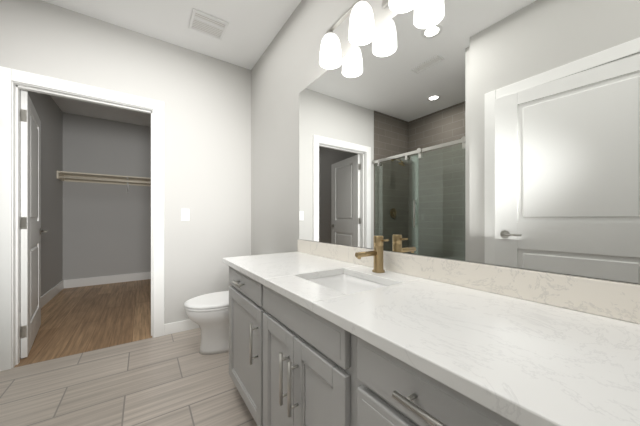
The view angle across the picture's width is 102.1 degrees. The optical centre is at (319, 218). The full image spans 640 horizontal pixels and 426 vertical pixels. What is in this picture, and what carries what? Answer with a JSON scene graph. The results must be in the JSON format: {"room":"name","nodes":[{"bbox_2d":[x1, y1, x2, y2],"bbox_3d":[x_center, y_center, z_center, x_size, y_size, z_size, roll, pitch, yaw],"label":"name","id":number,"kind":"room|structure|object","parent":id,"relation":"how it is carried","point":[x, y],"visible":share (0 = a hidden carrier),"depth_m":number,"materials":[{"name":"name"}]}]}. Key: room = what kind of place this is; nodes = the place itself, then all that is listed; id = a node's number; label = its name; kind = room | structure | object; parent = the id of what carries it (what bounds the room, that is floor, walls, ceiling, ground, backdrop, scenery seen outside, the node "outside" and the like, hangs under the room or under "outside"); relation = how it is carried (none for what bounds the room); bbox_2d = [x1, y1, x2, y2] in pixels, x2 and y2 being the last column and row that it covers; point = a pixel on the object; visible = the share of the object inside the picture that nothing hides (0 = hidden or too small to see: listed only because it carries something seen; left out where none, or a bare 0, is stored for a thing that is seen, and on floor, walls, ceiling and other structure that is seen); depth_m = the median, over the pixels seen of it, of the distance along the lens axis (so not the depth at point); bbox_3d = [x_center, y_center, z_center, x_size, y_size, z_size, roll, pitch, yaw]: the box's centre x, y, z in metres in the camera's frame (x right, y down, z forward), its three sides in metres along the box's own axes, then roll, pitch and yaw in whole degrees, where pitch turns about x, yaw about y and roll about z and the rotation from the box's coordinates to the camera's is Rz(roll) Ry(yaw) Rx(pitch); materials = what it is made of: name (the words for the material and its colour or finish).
{"room":"bathroom","nodes":[
{"label":"bathroom","id":0,"kind":"room"},
{"bbox_2d":[20,89,62,311],"bbox_3d":[-3.251,-0.280,2.878,0.100,2.680,2.680,0,0,-34],"label":"wall","id":1,"kind":"structure","parent":0,"point":[49,111],"depth_m":3.41,"materials":[{"name":"grey paint"}]},
{"bbox_2d":[20,280,64,325],"bbox_3d":[-3.174,0.995,2.870,0.017,0.130,2.580,0,0,-34],"label":"baseboard","id":2,"kind":"structure","parent":1,"relation":"attached to","point":[49,295],"depth_m":3.40,"materials":[{"name":"white wood"}]},
{"bbox_2d":[14,279,151,367],"bbox_3d":[-2.358,1.110,3.415,2.180,0.100,2.800,0,0,-34],"label":"floor","id":3,"kind":"structure","parent":0,"point":[77,320],"depth_m":2.70,"materials":[{"name":"wood"}]},
{"bbox_2d":[63,112,150,279],"bbox_3d":[-3.161,-0.280,4.501,2.080,2.680,0.100,0,0,-34],"label":"wall","id":4,"kind":"structure","parent":0,"point":[106,229],"depth_m":4.21,"materials":[{"name":"grey paint"}]},
{"bbox_2d":[57,171,150,192],"bbox_3d":[-2.995,-0.559,4.348,1.978,0.239,0.339,0,0,-34],"label":"closet shelf","id":5,"kind":"object","parent":4,"relation":"attached to","point":[98,178],"visible":0.69,"depth_m":4.07,"materials":[{"name":"beige wood"}]},
{"bbox_2d":[65,272,150,287],"bbox_3d":[-3.087,0.995,4.481,1.920,0.130,0.017,0,0,-34],"label":"baseboard","id":6,"kind":"structure","parent":4,"relation":"attached to","point":[70,283],"depth_m":4.21,"materials":[{"name":"white wood"}]},
{"bbox_2d":[0,0,250,323],"bbox_3d":[-1.940,-0.280,2.077,2.800,2.680,0.120,0,0,-34],"label":"wall","id":7,"kind":"structure","parent":0,"point":[206,99],"depth_m":2.43,"materials":[{"name":"grey paint"}]},
{"bbox_2d":[20,90,47,357],"bbox_3d":[-2.509,0.042,2.254,0.143,2.016,0.836,0,0,-42],"label":"closet door","id":8,"kind":"structure","parent":7,"relation":"in","point":[30,225],"depth_m":2.08,"materials":[{"name":"white wood"}]},
{"bbox_2d":[0,66,163,370],"bbox_3d":[-1.872,0.000,2.124,1.011,2.120,0.156,0,0,-34],"label":"door frame","id":9,"kind":"structure","parent":7,"relation":"attached to","point":[13,82],"depth_m":1.89,"materials":[{"name":"white wood"}]},
{"bbox_2d":[164,319,199,334],"bbox_3d":[-1.097,1.010,2.570,0.772,0.100,0.017,0,0,-34],"label":"baseboard","id":10,"kind":"structure","parent":7,"relation":"attached to","point":[178,326],"depth_m":2.40,"materials":[{"name":"white wood"}]},
{"bbox_2d":[181,209,188,220],"bbox_3d":[-1.276,-0.037,2.453,0.070,0.115,0.008,0,0,-34],"label":"switch plate","id":11,"kind":"object","parent":7,"relation":"attached to","point":[184,214],"visible":1,"depth_m":2.45,"materials":[{"name":"white plastic"}]},
{"bbox_2d":[0,328,256,425],"bbox_3d":[-0.878,1.110,0.611,2.900,0.100,3.500,0,0,-34],"label":"floor","id":12,"kind":"structure","parent":0,"point":[176,379],"depth_m":1.61,"materials":[{"name":"grey tile"}]},
{"bbox_2d":[184,291,228,354],"bbox_3d":[-0.755,0.718,2.185,0.704,0.685,0.450,0,0,-34],"label":"toilet","id":13,"kind":"object","parent":12,"relation":"on","point":[208,314],"visible":0.33,"depth_m":2.02,"materials":[{"name":"white ceramic"}]},
{"bbox_2d":[224,263,533,425],"bbox_3d":[0.275,0.668,0.803,0.578,0.785,2.314,0,0,-34],"label":"bathroom vanity","id":14,"kind":"object","parent":12,"relation":"on","point":[324,334],"depth_m":0.81,"materials":[{"name":"grey"}]},
{"bbox_2d":[222,251,365,282],"bbox_3d":[-0.189,0.260,1.499,0.559,0.030,0.690,0,0,-34],"label":"countertop","id":15,"kind":"structure","parent":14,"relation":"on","point":[289,265],"depth_m":1.36,"materials":[{"name":"white stone"}]},
{"bbox_2d":[354,235,389,272],"bbox_3d":[0.235,0.162,1.153,0.164,0.166,0.090,0,0,-34],"label":"faucet","id":16,"kind":"object","parent":14,"relation":"on","point":[377,253],"depth_m":1.17,"materials":[{"name":"gold metal"}]},
{"bbox_2d":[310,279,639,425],"bbox_3d":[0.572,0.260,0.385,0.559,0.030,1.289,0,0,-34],"label":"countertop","id":17,"kind":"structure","parent":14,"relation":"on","point":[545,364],"depth_m":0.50,"materials":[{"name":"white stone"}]},
{"bbox_2d":[42,0,301,126],"bbox_3d":[-1.668,-1.670,1.767,2.900,0.100,6.300,0,0,-34],"label":"ceiling","id":18,"kind":"structure","parent":0,"point":[254,27],"depth_m":2.15,"materials":[{"name":"white paint"}]},
{"bbox_2d":[188,8,228,40],"bbox_3d":[-0.932,-1.614,2.161,0.270,0.012,0.250,0,0,-34],"label":"ceiling vent","id":19,"kind":"object","parent":18,"relation":"in","point":[208,24],"visible":1,"depth_m":2.15,"materials":[{"name":"white plastic"}]},
{"bbox_2d":[251,0,638,283],"bbox_3d":[-0.512,-0.280,2.557,0.100,2.680,6.300,0,0,-34],"label":"wall","id":20,"kind":"structure","parent":0,"point":[286,69],"depth_m":2.15,"materials":[{"name":"grey paint"}]},
{"bbox_2d":[319,0,420,68],"bbox_3d":[0.285,-1.010,1.167,0.151,0.241,0.890,0,0,-34],"label":"sconce","id":21,"kind":"object","parent":20,"relation":"attached to","point":[361,26],"visible":0.98,"depth_m":1.31,"materials":[{"name":"white glass"}]},
{"bbox_2d":[299,0,639,283],"bbox_3d":[0.505,-0.394,0.973,0.004,1.092,2.333,0,0,-34],"label":"mirror","id":22,"kind":"object","parent":20,"relation":"attached to","point":[501,132],"visible":1,"depth_m":0.88,"materials":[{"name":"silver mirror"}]}
]}

